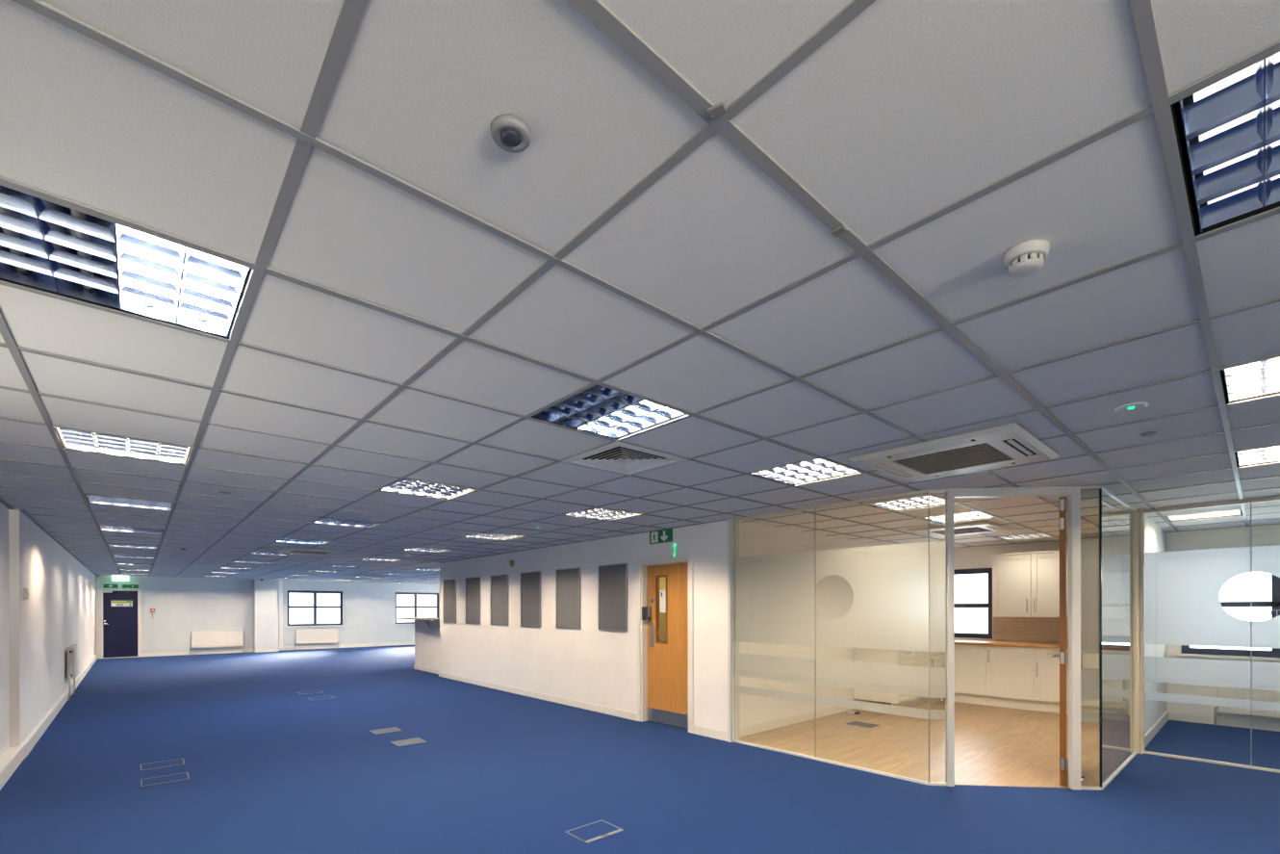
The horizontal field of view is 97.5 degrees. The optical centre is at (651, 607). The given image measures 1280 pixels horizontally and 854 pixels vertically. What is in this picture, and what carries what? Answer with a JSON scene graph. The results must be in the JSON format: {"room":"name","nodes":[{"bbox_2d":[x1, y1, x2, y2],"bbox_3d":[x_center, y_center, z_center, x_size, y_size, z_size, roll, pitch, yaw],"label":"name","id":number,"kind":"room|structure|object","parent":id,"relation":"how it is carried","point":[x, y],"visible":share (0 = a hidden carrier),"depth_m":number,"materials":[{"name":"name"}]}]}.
{"room":"open-plan office","nodes":[
{"label":"open-plan office","id":0,"kind":"room"},
{"bbox_2d":[0,502,9,756],"bbox_3d":[-2.026,0.222,0.730,0.200,2.476,12.350,0,0,-42],"label":"wall","id":1,"kind":"structure","parent":0,"point":[4,510],"depth_m":5.16,"materials":[{"name":"paint"}]},
{"bbox_2d":[8,507,95,746],"bbox_3d":[-11.190,0.236,10.779,0.265,2.476,14.850,0,0,-42],"label":"wall","id":2,"kind":"structure","parent":0,"point":[59,612],"depth_m":6.71,"materials":[{"name":"paint"}]},
{"bbox_2d":[23,588,28,599],"bbox_3d":[-6.249,-0.136,5.603,0.038,0.115,0.080,0,0,-42],"label":"wall thermostat","id":3,"kind":"object","parent":2,"relation":"attached to","point":[25,590],"visible":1,"depth_m":5.58,"materials":[{"name":"beige plastic"}]},
{"bbox_2d":[0,495,96,575],"bbox_3d":[-6.918,-0.949,6.252,0.130,0.017,27.100,0,0,-42],"label":"trim","id":4,"kind":"structure","parent":2,"relation":"attached to","point":[5,502],"depth_m":6.38,"materials":[{"name":"grey"}]},
{"bbox_2d":[0,654,97,790],"bbox_3d":[-6.970,1.400,6.200,0.298,0.135,27.100,0,0,-42],"label":"baseboard","id":5,"kind":"structure","parent":2,"relation":"attached to","point":[10,760],"depth_m":5.81,"materials":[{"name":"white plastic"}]},
{"bbox_2d":[65,643,77,699],"bbox_3d":[-9.582,1.048,9.274,0.105,0.850,0.940,0,0,-42],"label":"radiator","id":6,"kind":"object","parent":2,"relation":"attached to","point":[71,654],"visible":1,"depth_m":8.98,"materials":[{"name":"white metal"}]},
{"bbox_2d":[95,574,253,654],"bbox_3d":[-14.848,0.241,17.566,3.920,2.476,0.300,0,0,-42],"label":"wall","id":7,"kind":"structure","parent":0,"point":[182,605],"depth_m":17.60,"materials":[{"name":"paint"}]},
{"bbox_2d":[96,574,111,659],"bbox_3d":[-15.928,0.268,16.332,0.340,2.426,0.060,0,0,-42],"label":"trim","id":8,"kind":"structure","parent":7,"relation":"attached to","point":[98,576],"depth_m":16.23,"materials":[{"name":"white"}]},
{"bbox_2d":[100,588,141,658],"bbox_3d":[-15.723,0.453,16.634,0.900,2.055,0.190,0,0,-42],"label":"door","id":9,"kind":"structure","parent":7,"relation":"in","point":[120,623],"depth_m":16.61,"materials":[{"name":"blue"}]},
{"bbox_2d":[189,629,244,654],"bbox_3d":[-13.971,1.107,18.090,1.400,0.744,0.105,0,0,-42],"label":"radiator","id":10,"kind":"object","parent":7,"relation":"attached to","point":[201,638],"visible":1,"depth_m":18.03,"materials":[{"name":"white metal"}]},
{"bbox_2d":[282,580,439,646],"bbox_3d":[-9.795,0.234,22.398,8.900,2.476,0.300,0,0,-42],"label":"wall","id":11,"kind":"structure","parent":0,"point":[369,608],"depth_m":21.22,"materials":[{"name":"paint"}]},
{"bbox_2d":[141,640,414,656],"bbox_3d":[-11.132,1.409,20.595,13.110,0.130,0.550,0,0,-42],"label":"baseboard","id":12,"kind":"structure","parent":11,"relation":"attached to","point":[405,642],"depth_m":19.51,"materials":[{"name":"white wood"}]},
{"bbox_2d":[278,580,282,647],"bbox_3d":[-12.807,0.213,19.387,0.130,2.326,0.070,0,0,-42],"label":"trim","id":13,"kind":"structure","parent":11,"relation":"attached to","point":[280,582],"depth_m":19.35,"materials":[{"name":"paint"}]},
{"bbox_2d":[285,589,345,627],"bbox_3d":[-12.069,0.030,20.187,1.880,1.290,0.210,0,0,-42],"label":"window","id":14,"kind":"structure","parent":11,"relation":"in","point":[315,605],"depth_m":20.21,"materials":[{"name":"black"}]},
{"bbox_2d":[294,628,339,649],"bbox_3d":[-11.974,1.121,20.123,1.410,0.710,0.105,0,0,-42],"label":"radiator","id":15,"kind":"object","parent":11,"relation":"attached to","point":[321,635],"visible":1,"depth_m":20.07,"materials":[{"name":"white metal"}]},
{"bbox_2d":[393,591,438,624],"bbox_3d":[-9.414,0.026,22.619,1.880,1.290,0.210,0,0,-42],"label":"window","id":16,"kind":"structure","parent":11,"relation":"in","point":[415,594],"depth_m":22.60,"materials":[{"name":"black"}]},
{"bbox_2d":[439,518,728,731],"bbox_3d":[-1.785,0.222,9.082,0.120,2.476,7.940,0,0,-42],"label":"wall","id":17,"kind":"structure","parent":0,"point":[588,663],"depth_m":8.04,"materials":[{"name":"paint"}]},
{"bbox_2d":[442,578,456,622],"bbox_3d":[-4.157,-0.137,11.567,0.020,0.900,0.610,0,0,-42],"label":"board","id":18,"kind":"object","parent":17,"relation":"attached to","point":[448,585],"visible":1,"depth_m":11.54,"materials":[{"name":"grey fabric"}]},
{"bbox_2d":[465,576,480,624],"bbox_3d":[-3.421,-0.138,10.763,0.020,0.900,0.610,0,0,-42],"label":"board","id":19,"kind":"object","parent":17,"relation":"attached to","point":[473,584],"visible":1,"depth_m":10.75,"materials":[{"name":"grey fabric"}]},
{"bbox_2d":[490,573,508,625],"bbox_3d":[-2.702,-0.139,9.978,0.020,0.900,0.640,0,0,-42],"label":"board","id":20,"kind":"object","parent":17,"relation":"attached to","point":[499,583],"visible":1,"depth_m":9.95,"materials":[{"name":"grey fabric"}]},
{"bbox_2d":[520,570,540,626],"bbox_3d":[-1.972,-0.140,9.182,0.020,0.900,0.620,0,0,-42],"label":"board","id":21,"kind":"object","parent":17,"relation":"attached to","point":[530,581],"visible":1,"depth_m":9.17,"materials":[{"name":"grey fabric"}]},
{"bbox_2d":[555,566,580,628],"bbox_3d":[-1.246,-0.141,8.389,0.020,0.900,0.630,0,0,-42],"label":"board","id":22,"kind":"object","parent":17,"relation":"attached to","point":[567,579],"visible":1,"depth_m":8.37,"materials":[{"name":"grey fabric"}]},
{"bbox_2d":[438,671,728,741],"bbox_3d":[0.925,1.405,11.575,7.518,0.100,7.958,0,0,-42],"label":"baseboard","id":23,"kind":"structure","parent":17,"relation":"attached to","point":[698,729],"depth_m":8.26,"materials":[{"name":"white wood"}]},
{"bbox_2d":[439,518,727,563],"bbox_3d":[-1.836,-0.960,9.037,0.013,0.010,7.940,0,0,-42],"label":"trim","id":24,"kind":"structure","parent":17,"relation":"attached to","point":[725,519],"depth_m":7.67,"materials":[{"name":"grey"}]},
{"bbox_2d":[598,563,627,631],"bbox_3d":[-0.523,-0.142,7.600,0.020,0.900,0.610,0,0,-42],"label":"board","id":25,"kind":"object","parent":17,"relation":"attached to","point":[612,577],"visible":1,"depth_m":7.58,"materials":[{"name":"grey fabric"}]},
{"bbox_2d":[649,528,672,543],"bbox_3d":[0.121,-0.876,6.893,0.024,0.155,0.395,0,0,-42],"label":"exit sign","id":26,"kind":"object","parent":17,"relation":"attached to","point":[664,535],"visible":1,"depth_m":6.87,"materials":[{"name":"green plastic"}]},
{"bbox_2d":[636,552,693,733],"bbox_3d":[0.200,0.406,6.912,0.142,2.100,0.990,0,0,-42],"label":"door","id":27,"kind":"structure","parent":17,"relation":"attached to","point":[665,681],"depth_m":6.95,"materials":[{"name":"brown wood"}]},
{"bbox_2d":[0,0,1279,584],"bbox_3d":[-2.134,-1.043,10.703,13.800,0.146,28.000,0,0,-42],"label":"ceiling","id":28,"kind":"structure","parent":0,"point":[911,109],"depth_m":1.58,"materials":[{"name":"tile"}]},
{"bbox_2d":[111,574,128,581],"bbox_3d":[-15.537,-0.864,16.425,0.375,0.165,0.054,0,0,-42],"label":"exit sign","id":29,"kind":"object","parent":28,"relation":"hanging from","point":[114,577],"visible":0.95,"depth_m":16.41,"materials":[{"name":"green"}]},
{"bbox_2d":[53,427,191,464],"bbox_3d":[-3.161,-1.016,3.387,0.595,0.098,0.595,0,0,-42],"label":"ceiling light","id":30,"kind":"object","parent":28,"relation":"attached to","point":[70,439],"visible":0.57,"depth_m":3.42,"materials":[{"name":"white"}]},
{"bbox_2d":[0,184,253,338],"bbox_3d":[-1.540,-1.018,1.618,0.595,0.098,0.595,0,0,-42],"label":"ceiling light","id":31,"kind":"object","parent":28,"relation":"attached to","point":[45,245],"visible":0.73,"depth_m":1.64,"materials":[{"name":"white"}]},
{"bbox_2d":[84,492,173,510],"bbox_3d":[-4.782,-1.013,5.157,0.595,0.098,0.595,0,0,-42],"label":"ceiling light","id":32,"kind":"object","parent":28,"relation":"attached to","point":[97,499],"visible":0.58,"depth_m":5.20,"materials":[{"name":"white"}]},
{"bbox_2d":[99,525,163,534],"bbox_3d":[-6.404,-1.011,6.926,0.595,0.098,0.595,0,0,-42],"label":"ceiling light","id":33,"kind":"object","parent":28,"relation":"attached to","point":[103,527],"visible":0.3,"depth_m":6.99,"materials":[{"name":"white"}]},
{"bbox_2d":[106,542,158,548],"bbox_3d":[-8.025,-1.008,8.696,0.595,0.098,0.595,0,0,-42],"label":"ceiling light","id":34,"kind":"object","parent":28,"relation":"attached to","point":[109,544],"visible":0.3,"depth_m":8.78,"materials":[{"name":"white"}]},
{"bbox_2d":[112,554,154,558],"bbox_3d":[-9.646,-1.006,10.466,0.595,0.098,0.595,0,0,-42],"label":"ceiling light","id":35,"kind":"object","parent":28,"relation":"attached to","point":[113,554],"visible":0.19,"depth_m":10.59,"materials":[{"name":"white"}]},
{"bbox_2d":[251,551,292,555],"bbox_3d":[-6.698,-1.010,9.912,0.595,0.098,0.595,0,0,-42],"label":"ceiling light","id":36,"kind":"object","parent":28,"relation":"attached to","point":[260,552],"visible":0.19,"depth_m":9.98,"materials":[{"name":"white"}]},
{"bbox_2d":[275,537,328,544],"bbox_3d":[-5.077,-1.013,8.143,0.595,0.098,0.595,0,0,-42],"label":"ceiling light","id":37,"kind":"object","parent":28,"relation":"attached to","point":[283,539],"visible":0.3,"depth_m":8.21,"materials":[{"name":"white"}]},
{"bbox_2d":[272,546,347,555],"bbox_3d":[-5.762,-0.945,9.468,0.940,0.027,0.940,0,0,-42],"label":"air conditioner","id":38,"kind":"object","parent":28,"relation":"attached to","point":[283,550],"visible":1,"depth_m":9.37,"materials":[{"name":"beige plastic"}]},
{"bbox_2d":[288,550,329,554],"bbox_3d":[-5.762,-0.947,9.468,0.550,0.023,0.550,0,0,-42],"label":"grille","id":39,"kind":"object","parent":38,"relation":"attached to","point":[292,551],"depth_m":9.46,"materials":[{"name":"grey metal"}]},
{"bbox_2d":[313,516,380,527],"bbox_3d":[-3.455,-1.015,6.373,0.595,0.098,0.595,0,0,-42],"label":"ceiling light","id":40,"kind":"object","parent":28,"relation":"attached to","point":[327,521],"visible":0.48,"depth_m":6.44,"materials":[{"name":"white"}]},
{"bbox_2d":[332,577,372,580],"bbox_3d":[-9.847,-0.939,18.501,0.940,0.027,0.940,0,0,-42],"label":"ceiling light","id":41,"kind":"object","parent":28,"relation":"attached to","point":[343,578],"visible":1,"depth_m":18.33,"materials":[{"name":"beige plastic"}]},
{"bbox_2d":[354,574,396,577],"bbox_3d":[-8.226,-0.941,16.731,0.940,0.027,0.940,0,0,-42],"label":"ceiling light","id":42,"kind":"object","parent":28,"relation":"attached to","point":[368,576],"visible":1,"depth_m":16.54,"materials":[{"name":"beige plastic"}]},
{"bbox_2d":[404,547,448,552],"bbox_3d":[-3.749,-1.015,9.358,0.595,0.098,0.595,0,0,-42],"label":"ceiling light","id":43,"kind":"object","parent":28,"relation":"attached to","point":[412,549],"visible":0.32,"depth_m":9.45,"materials":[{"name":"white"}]},
{"bbox_2d":[380,479,474,499],"bbox_3d":[-1.834,-1.018,4.603,0.595,0.098,0.595,0,0,-42],"label":"ceiling light","id":44,"kind":"object","parent":28,"relation":"attached to","point":[404,486],"visible":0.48,"depth_m":4.65,"materials":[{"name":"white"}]},
{"bbox_2d":[466,532,519,539],"bbox_3d":[-2.128,-1.017,7.589,0.595,0.098,0.595,0,0,-42],"label":"ceiling light","id":45,"kind":"object","parent":28,"relation":"attached to","point":[482,534],"visible":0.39,"depth_m":7.67,"materials":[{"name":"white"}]},
{"bbox_2d":[490,114,531,153],"bbox_3d":[-0.286,-0.963,1.145,0.080,0.019,0.080,0,0,-42],"label":"sensor","id":46,"kind":"object","parent":28,"relation":"attached to","point":[510,133],"visible":1,"depth_m":1.13,"materials":[{"name":"grey plastic"}]},
{"bbox_2d":[564,507,638,519],"bbox_3d":[-0.507,-1.019,5.819,0.595,0.098,0.595,0,0,-42],"label":"ceiling light","id":47,"kind":"object","parent":28,"relation":"attached to","point":[594,513],"visible":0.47,"depth_m":5.88,"materials":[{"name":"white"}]},
{"bbox_2d":[530,384,687,439],"bbox_3d":[-0.213,-1.020,2.834,0.595,0.098,0.595,0,0,-42],"label":"ceiling light","id":48,"kind":"object","parent":28,"relation":"attached to","point":[600,410],"visible":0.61,"depth_m":2.87,"materials":[{"name":"silver metal"}]},
{"bbox_2d":[561,441,688,475],"bbox_3d":[-0.175,-0.997,3.682,0.594,0.073,0.594,0,0,-42],"label":"ceiling vent","id":49,"kind":"object","parent":28,"relation":"in","point":[618,457],"visible":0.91,"depth_m":3.72,"materials":[{"name":"white plastic"}]},
{"bbox_2d":[0,0,1279,584],"bbox_3d":[-2.028,-0.983,10.588,13.224,0.037,27.712,0,0,-42],"label":"grid","id":50,"kind":"object","parent":28,"relation":"attached to","point":[351,12],"visible":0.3,"depth_m":1.81,"materials":[{"name":"grey metal"}]},
{"bbox_2d":[707,102,727,120],"bbox_3d":[0.129,-0.962,1.089,0.034,0.010,0.024,0,0,30],"label":"clip","id":51,"kind":"object","parent":50,"relation":"attached to","point":[718,110],"visible":1,"depth_m":1.09,"materials":[{"name":"grey"}]},
{"bbox_2d":[830,225,846,236],"bbox_3d":[0.482,-0.963,1.437,0.024,0.010,0.034,0,0,-42],"label":"clip","id":52,"kind":"object","parent":50,"relation":"attached to","point":[841,229],"visible":1,"depth_m":1.43,"materials":[{"name":"grey"}]},
{"bbox_2d":[749,458,859,485],"bbox_3d":[1.115,-1.022,4.050,0.595,0.098,0.595,0,0,-42],"label":"ceiling light","id":53,"kind":"object","parent":28,"relation":"attached to","point":[815,470],"visible":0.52,"depth_m":4.10,"materials":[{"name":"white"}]},
{"bbox_2d":[869,495,945,511],"bbox_3d":[2.442,-1.024,5.266,0.595,0.098,0.595,0,0,-42],"label":"ceiling light","id":54,"kind":"object","parent":28,"relation":"attached to","point":[921,501],"visible":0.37,"depth_m":5.33,"materials":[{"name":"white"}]},
{"bbox_2d":[848,422,1058,482],"bbox_3d":[1.936,-0.957,3.598,0.940,0.027,0.940,0,0,-42],"label":"air conditioner","id":55,"kind":"object","parent":28,"relation":"attached to","point":[1009,445],"visible":1,"depth_m":3.49,"materials":[{"name":"beige plastic"}]},
{"bbox_2d":[895,442,1013,474],"bbox_3d":[1.936,-0.959,3.598,0.550,0.023,0.550,0,0,-42],"label":"grille","id":56,"kind":"object","parent":55,"relation":"attached to","point":[979,454],"depth_m":3.60,"materials":[{"name":"grey"}]},
{"bbox_2d":[921,511,995,523],"bbox_3d":[3.326,-1.025,6.076,0.595,0.098,0.595,0,0,-42],"label":"ceiling light","id":57,"kind":"object","parent":28,"relation":"attached to","point":[977,515],"visible":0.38,"depth_m":6.13,"materials":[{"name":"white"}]},
{"bbox_2d":[905,520,1015,537],"bbox_3d":[3.832,-0.959,6.946,0.940,0.027,0.940,0,0,-42],"label":"air conditioner","id":58,"kind":"object","parent":28,"relation":"attached to","point":[988,526],"visible":0.86,"depth_m":6.83,"materials":[{"name":"beige plastic"}]},
{"bbox_2d":[932,526,991,534],"bbox_3d":[3.832,-0.961,6.946,0.550,0.023,0.550,0,0,-42],"label":"grille","id":59,"kind":"object","parent":58,"relation":"attached to","point":[972,529],"depth_m":6.95,"materials":[{"name":"grey metal"}]},
{"bbox_2d":[994,532,1049,539],"bbox_3d":[5.096,-1.028,7.698,0.595,0.098,0.595,0,0,-42],"label":"ceiling light","id":60,"kind":"object","parent":28,"relation":"attached to","point":[1030,535],"visible":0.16,"depth_m":7.77,"materials":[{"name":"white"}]},
{"bbox_2d":[1002,238,1049,278],"bbox_3d":[1.026,-0.947,1.535,0.108,0.056,0.108,0,0,-42],"label":"smoke detector","id":61,"kind":"object","parent":28,"relation":"attached to","point":[1026,258],"visible":1,"depth_m":1.51,"materials":[{"name":"grey plastic"}]},
{"bbox_2d":[1114,401,1148,411],"bbox_3d":[2.331,-0.971,2.723,0.124,0.012,0.124,0,0,-42],"label":"recessed light","id":62,"kind":"object","parent":28,"relation":"in","point":[1132,406],"visible":1,"depth_m":2.71,"materials":[{"name":"white plastic"}]},
{"bbox_2d":[1164,509,1242,521],"bbox_3d":[5.870,-1.029,5.965,0.595,0.098,0.595,0,0,-42],"label":"ceiling light","id":63,"kind":"object","parent":28,"relation":"attached to","point":[1238,512],"visible":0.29,"depth_m":6.02,"materials":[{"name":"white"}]},
{"bbox_2d":[1170,51,1279,236],"bbox_3d":[1.409,-1.022,1.064,0.595,0.098,0.595,0,0,-42],"label":"ceiling light","id":64,"kind":"object","parent":28,"relation":"attached to","point":[1227,132],"visible":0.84,"depth_m":1.22,"materials":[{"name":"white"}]},
{"bbox_2d":[1219,357,1279,404],"bbox_3d":[2.736,-1.024,2.280,0.595,0.098,0.595,0,0,-42],"label":"ceiling light","id":65,"kind":"object","parent":28,"relation":"attached to","point":[1259,379],"visible":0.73,"depth_m":2.46,"materials":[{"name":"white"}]},
{"bbox_2d":[1234,445,1279,466],"bbox_3d":[4.063,-1.026,3.496,0.595,0.098,0.595,0,0,-42],"label":"ceiling light","id":66,"kind":"object","parent":28,"relation":"attached to","point":[1271,454],"visible":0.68,"depth_m":3.68,"materials":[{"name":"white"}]},
{"bbox_2d":[0,644,1279,853],"bbox_3d":[-2.268,1.488,10.780,13.500,0.064,27.700,0,0,-42],"label":"floor","id":67,"kind":"structure","parent":0,"point":[271,768],"depth_m":4.79,"materials":[{"name":"blue carpet"}]},
{"bbox_2d":[140,758,184,769],"bbox_3d":[-4.566,1.462,5.243,0.310,0.004,0.260,0,0,-42],"label":"floor outlet cover","id":68,"kind":"object","parent":67,"relation":"on","point":[178,761],"visible":1,"depth_m":5.25,"materials":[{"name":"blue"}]},
{"bbox_2d":[140,771,189,786],"bbox_3d":[-4.147,1.461,4.786,0.310,0.004,0.260,0,0,-42],"label":"floor outlet cover","id":69,"kind":"object","parent":67,"relation":"on","point":[179,776],"visible":1,"depth_m":4.78,"materials":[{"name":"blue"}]},
{"bbox_2d":[253,578,278,649],"bbox_3d":[-13.023,0.238,18.912,0.640,2.476,0.580,0,0,-42],"label":"wall pier","id":70,"kind":"object","parent":67,"relation":"on","point":[266,591],"visible":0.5,"depth_m":18.68,"materials":[{"name":"paint"}]},
{"bbox_2d":[308,694,335,699],"bbox_3d":[-5.362,1.463,9.125,0.340,0.004,0.300,0,0,-42],"label":"box","id":71,"kind":"object","parent":67,"relation":"on","point":[330,696],"visible":1,"depth_m":9.15,"materials":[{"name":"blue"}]},
{"bbox_2d":[370,726,402,734],"bbox_3d":[-3.155,1.460,6.671,0.290,0.004,0.240,0,0,-42],"label":"box","id":72,"kind":"object","parent":67,"relation":"on","point":[387,729],"visible":1,"depth_m":6.69,"materials":[{"name":"grey metal"}]},
{"bbox_2d":[390,737,426,745],"bbox_3d":[-2.642,1.459,6.111,0.290,0.004,0.260,0,0,-42],"label":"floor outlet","id":73,"kind":"object","parent":67,"relation":"on","point":[408,741],"visible":1,"depth_m":6.11,"materials":[{"name":"grey metal"}]},
{"bbox_2d":[395,616,439,673],"bbox_3d":[-5.162,0.851,12.924,0.670,1.228,2.250,0,0,-42],"label":"reception counter","id":74,"kind":"object","parent":67,"relation":"on","point":[426,628],"depth_m":12.85,"materials":[{"name":"paint"}]},
{"bbox_2d":[395,616,439,619],"bbox_3d":[-5.163,0.251,12.924,0.670,0.028,2.250,0,0,-42],"label":"countertop","id":75,"kind":"structure","parent":74,"relation":"on","point":[414,618],"depth_m":12.58,"materials":[{"name":"white wood"}]},
{"bbox_2d":[565,819,624,843],"bbox_3d":[-0.367,1.455,3.658,0.300,0.004,0.240,0,0,-42],"label":"floor outlet cover","id":76,"kind":"object","parent":67,"relation":"on","point":[589,832],"visible":1,"depth_m":3.65,"materials":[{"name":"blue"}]},
{"bbox_2d":[733,488,947,785],"bbox_3d":[1.666,0.242,5.342,0.119,2.424,2.147,0,0,-42],"label":"glass wall","id":77,"kind":"structure","parent":67,"relation":"on","point":[899,590],"depth_m":5.11,"materials":[{"name":"grey"}]},
{"bbox_2d":[727,517,740,742],"bbox_3d":[0.909,0.242,6.134,0.160,2.426,0.045,0,0,-42],"label":"trim","id":78,"kind":"structure","parent":77,"relation":"attached to","point":[730,523],"depth_m":6.08,"materials":[{"name":"white"}]},
{"bbox_2d":[845,720,879,727],"bbox_3d":[2.626,1.447,6.964,0.260,0.003,0.340,0,0,-42],"label":"box","id":79,"kind":"object","parent":67,"relation":"on","point":[855,723],"visible":1,"depth_m":6.95,"materials":[{"name":"grey metal"}]},
{"bbox_2d":[853,647,915,707],"bbox_3d":[3.332,1.002,7.983,0.540,0.891,0.675,0,0,-42],"label":"base cabinet","id":80,"kind":"object","parent":67,"relation":"on","point":[860,654],"visible":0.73,"depth_m":7.79,"materials":[{"name":"white wood"}]},
{"bbox_2d":[910,650,931,707],"bbox_3d":[3.730,1.002,8.348,0.540,0.891,0.675,0,0,-42],"label":"base cabinet","id":81,"kind":"object","parent":67,"relation":"on","point":[921,657],"visible":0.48,"depth_m":8.14,"materials":[{"name":"white wood"}]},
{"bbox_2d":[925,651,944,704],"bbox_3d":[4.125,1.001,8.710,0.530,0.891,0.675,0,0,-42],"label":"base cabinet","id":82,"kind":"object","parent":67,"relation":"on","point":[937,657],"visible":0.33,"depth_m":8.50,"materials":[{"name":"white wood"}]},
{"bbox_2d":[954,643,987,705],"bbox_3d":[4.961,1.000,8.677,0.675,0.891,0.570,0,0,-42],"label":"base cabinet","id":83,"kind":"object","parent":67,"relation":"on","point":[969,659],"visible":0.54,"depth_m":8.43,"materials":[{"name":"white"}]},
{"bbox_2d":[985,644,1035,710],"bbox_3d":[5.356,0.999,8.245,0.675,0.891,0.600,0,0,-42],"label":"base cabinet","id":84,"kind":"object","parent":67,"relation":"on","point":[1009,670],"visible":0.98,"depth_m":8.05,"materials":[{"name":"white"}]},
{"bbox_2d":[1033,647,1067,714],"bbox_3d":[5.728,0.999,7.840,0.675,0.891,0.500,0,0,-42],"label":"base cabinet","id":85,"kind":"object","parent":67,"relation":"on","point":[1046,667],"visible":0.56,"depth_m":7.71,"materials":[{"name":"white wood"}]},
{"bbox_2d":[1080,652,1099,712],"bbox_3d":[6.099,0.998,7.434,0.675,0.891,0.600,0,0,-42],"label":"base cabinet","id":86,"kind":"object","parent":67,"relation":"on","point":[1088,659],"visible":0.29,"depth_m":7.37,"materials":[{"name":"white wood"}]},
{"bbox_2d":[954,639,1067,648],"bbox_3d":[4.742,0.533,7.710,2.310,0.038,3.000,0,0,-42],"label":"countertop","id":87,"kind":"structure","parent":86,"relation":"on","point":[957,641],"depth_m":8.13,"materials":[{"name":"brown wood"}]},
{"bbox_2d":[1080,486,1137,790],"bbox_3d":[4.167,0.238,5.005,1.810,2.424,0.137,0,0,-38],"label":"glass wall","id":88,"kind":"structure","parent":67,"relation":"on","point":[1108,562],"depth_m":4.78,"materials":[{"name":"grey"}]},
{"bbox_2d":[945,486,1080,790],"bbox_3d":[3.261,0.240,4.708,1.649,2.424,0.574,0,0,-26],"label":"door frame","id":89,"kind":"structure","parent":88,"relation":"in","point":[1072,503],"depth_m":4.53,"materials":[{"name":"white"}]},
{"bbox_2d":[1135,509,1144,753],"bbox_3d":[4.870,0.237,5.620,0.113,2.424,0.105,0,0,-42],"label":"post","id":90,"kind":"object","parent":67,"relation":"on","point":[1139,514],"visible":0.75,"depth_m":5.58,"materials":[{"name":"beige metal"}]},
{"bbox_2d":[1144,496,1279,772],"bbox_3d":[6.631,0.235,3.738,0.036,2.424,5.050,0,0,-42],"label":"glass wall","id":91,"kind":"structure","parent":67,"relation":"on","point":[1183,606],"depth_m":5.28,"materials":[{"name":"grey"}]},
{"bbox_2d":[650,562,687,640],"bbox_3d":[-0.088,0.219,9.287,0.100,2.476,5.650,0,0,-42],"label":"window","id":92,"kind":"structure","parent":0,"point":[662,580],"depth_m":8.92,"materials":[{"name":"brown"}]},
{"bbox_2d":[739,520,881,727],"bbox_3d":[2.710,0.215,7.951,5.020,2.476,0.100,0,0,-42],"label":"wall","id":93,"kind":"structure","parent":0,"point":[833,594],"depth_m":7.04,"materials":[{"name":"paint"}]},
{"bbox_2d":[740,699,1279,747],"bbox_3d":[6.060,1.393,6.663,9.636,0.110,3.761,0,0,16],"label":"baseboard","id":94,"kind":"structure","parent":93,"relation":"attached to","point":[1167,715],"depth_m":6.86,"materials":[{"name":"white"}]},
{"bbox_2d":[953,523,1279,722],"bbox_3d":[7.443,0.208,6.693,0.300,2.476,8.350,0,0,-42],"label":"wall","id":95,"kind":"structure","parent":0,"point":[968,557],"depth_m":7.10,"materials":[{"name":"paint"}]},
{"bbox_2d":[954,567,996,640],"bbox_3d":[5.023,-0.058,9.155,0.160,1.145,1.110,0,0,-42],"label":"window","id":96,"kind":"structure","parent":95,"relation":"in","point":[958,635],"depth_m":8.92,"materials":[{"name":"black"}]},
{"bbox_2d":[991,551,1031,616],"bbox_3d":[5.430,-0.336,8.383,0.383,0.940,0.500,0,0,-42],"label":"upper cabinet","id":97,"kind":"object","parent":95,"relation":"attached to","point":[1011,579],"visible":0.99,"depth_m":8.28,"materials":[{"name":"white wood"}]},
{"bbox_2d":[993,616,1067,642],"bbox_3d":[5.990,0.314,8.047,0.011,0.393,1.930,0,0,-42],"label":"backsplash","id":98,"kind":"structure","parent":95,"relation":"attached to","point":[1005,628],"depth_m":8.41,"materials":[{"name":"beige wood"}]},
{"bbox_2d":[1030,549,1067,616],"bbox_3d":[5.768,-0.337,8.014,0.383,0.940,0.500,0,0,-42],"label":"upper cabinet","id":99,"kind":"object","parent":95,"relation":"attached to","point":[1044,564],"visible":0.66,"depth_m":7.96,"materials":[{"name":"white wood"}]},
{"bbox_2d":[1174,574,1279,660],"bbox_3d":[7.747,-0.010,6.212,0.200,1.250,2.850,0,0,-42],"label":"window","id":100,"kind":"structure","parent":95,"relation":"in","point":[1187,651],"depth_m":6.80,"materials":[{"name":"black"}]},
{"bbox_2d":[1213,686,1279,724],"bbox_3d":[7.556,1.132,6.266,0.108,0.629,1.790,0,0,-42],"label":"radiator","id":101,"kind":"object","parent":95,"relation":"attached to","point":[1222,692],"visible":0.55,"depth_m":6.69,"materials":[{"name":"beige metal"}]},
{"bbox_2d":[1144,514,1166,734],"bbox_3d":[5.792,0.210,6.496,2.440,2.476,0.060,0,0,-42],"label":"wall","id":102,"kind":"structure","parent":0,"point":[1155,537],"depth_m":6.42,"materials":[{"name":"paint"}]},
{"label":"outside","id":103,"kind":"structure","parent":0,"visible":0},
{"bbox_2d":[954,573,988,633],"bbox_3d":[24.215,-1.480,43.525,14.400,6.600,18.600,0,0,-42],"label":"window pane","id":104,"kind":"object","parent":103,"point":[969,588],"visible":0.12,"depth_m":36.66,"materials":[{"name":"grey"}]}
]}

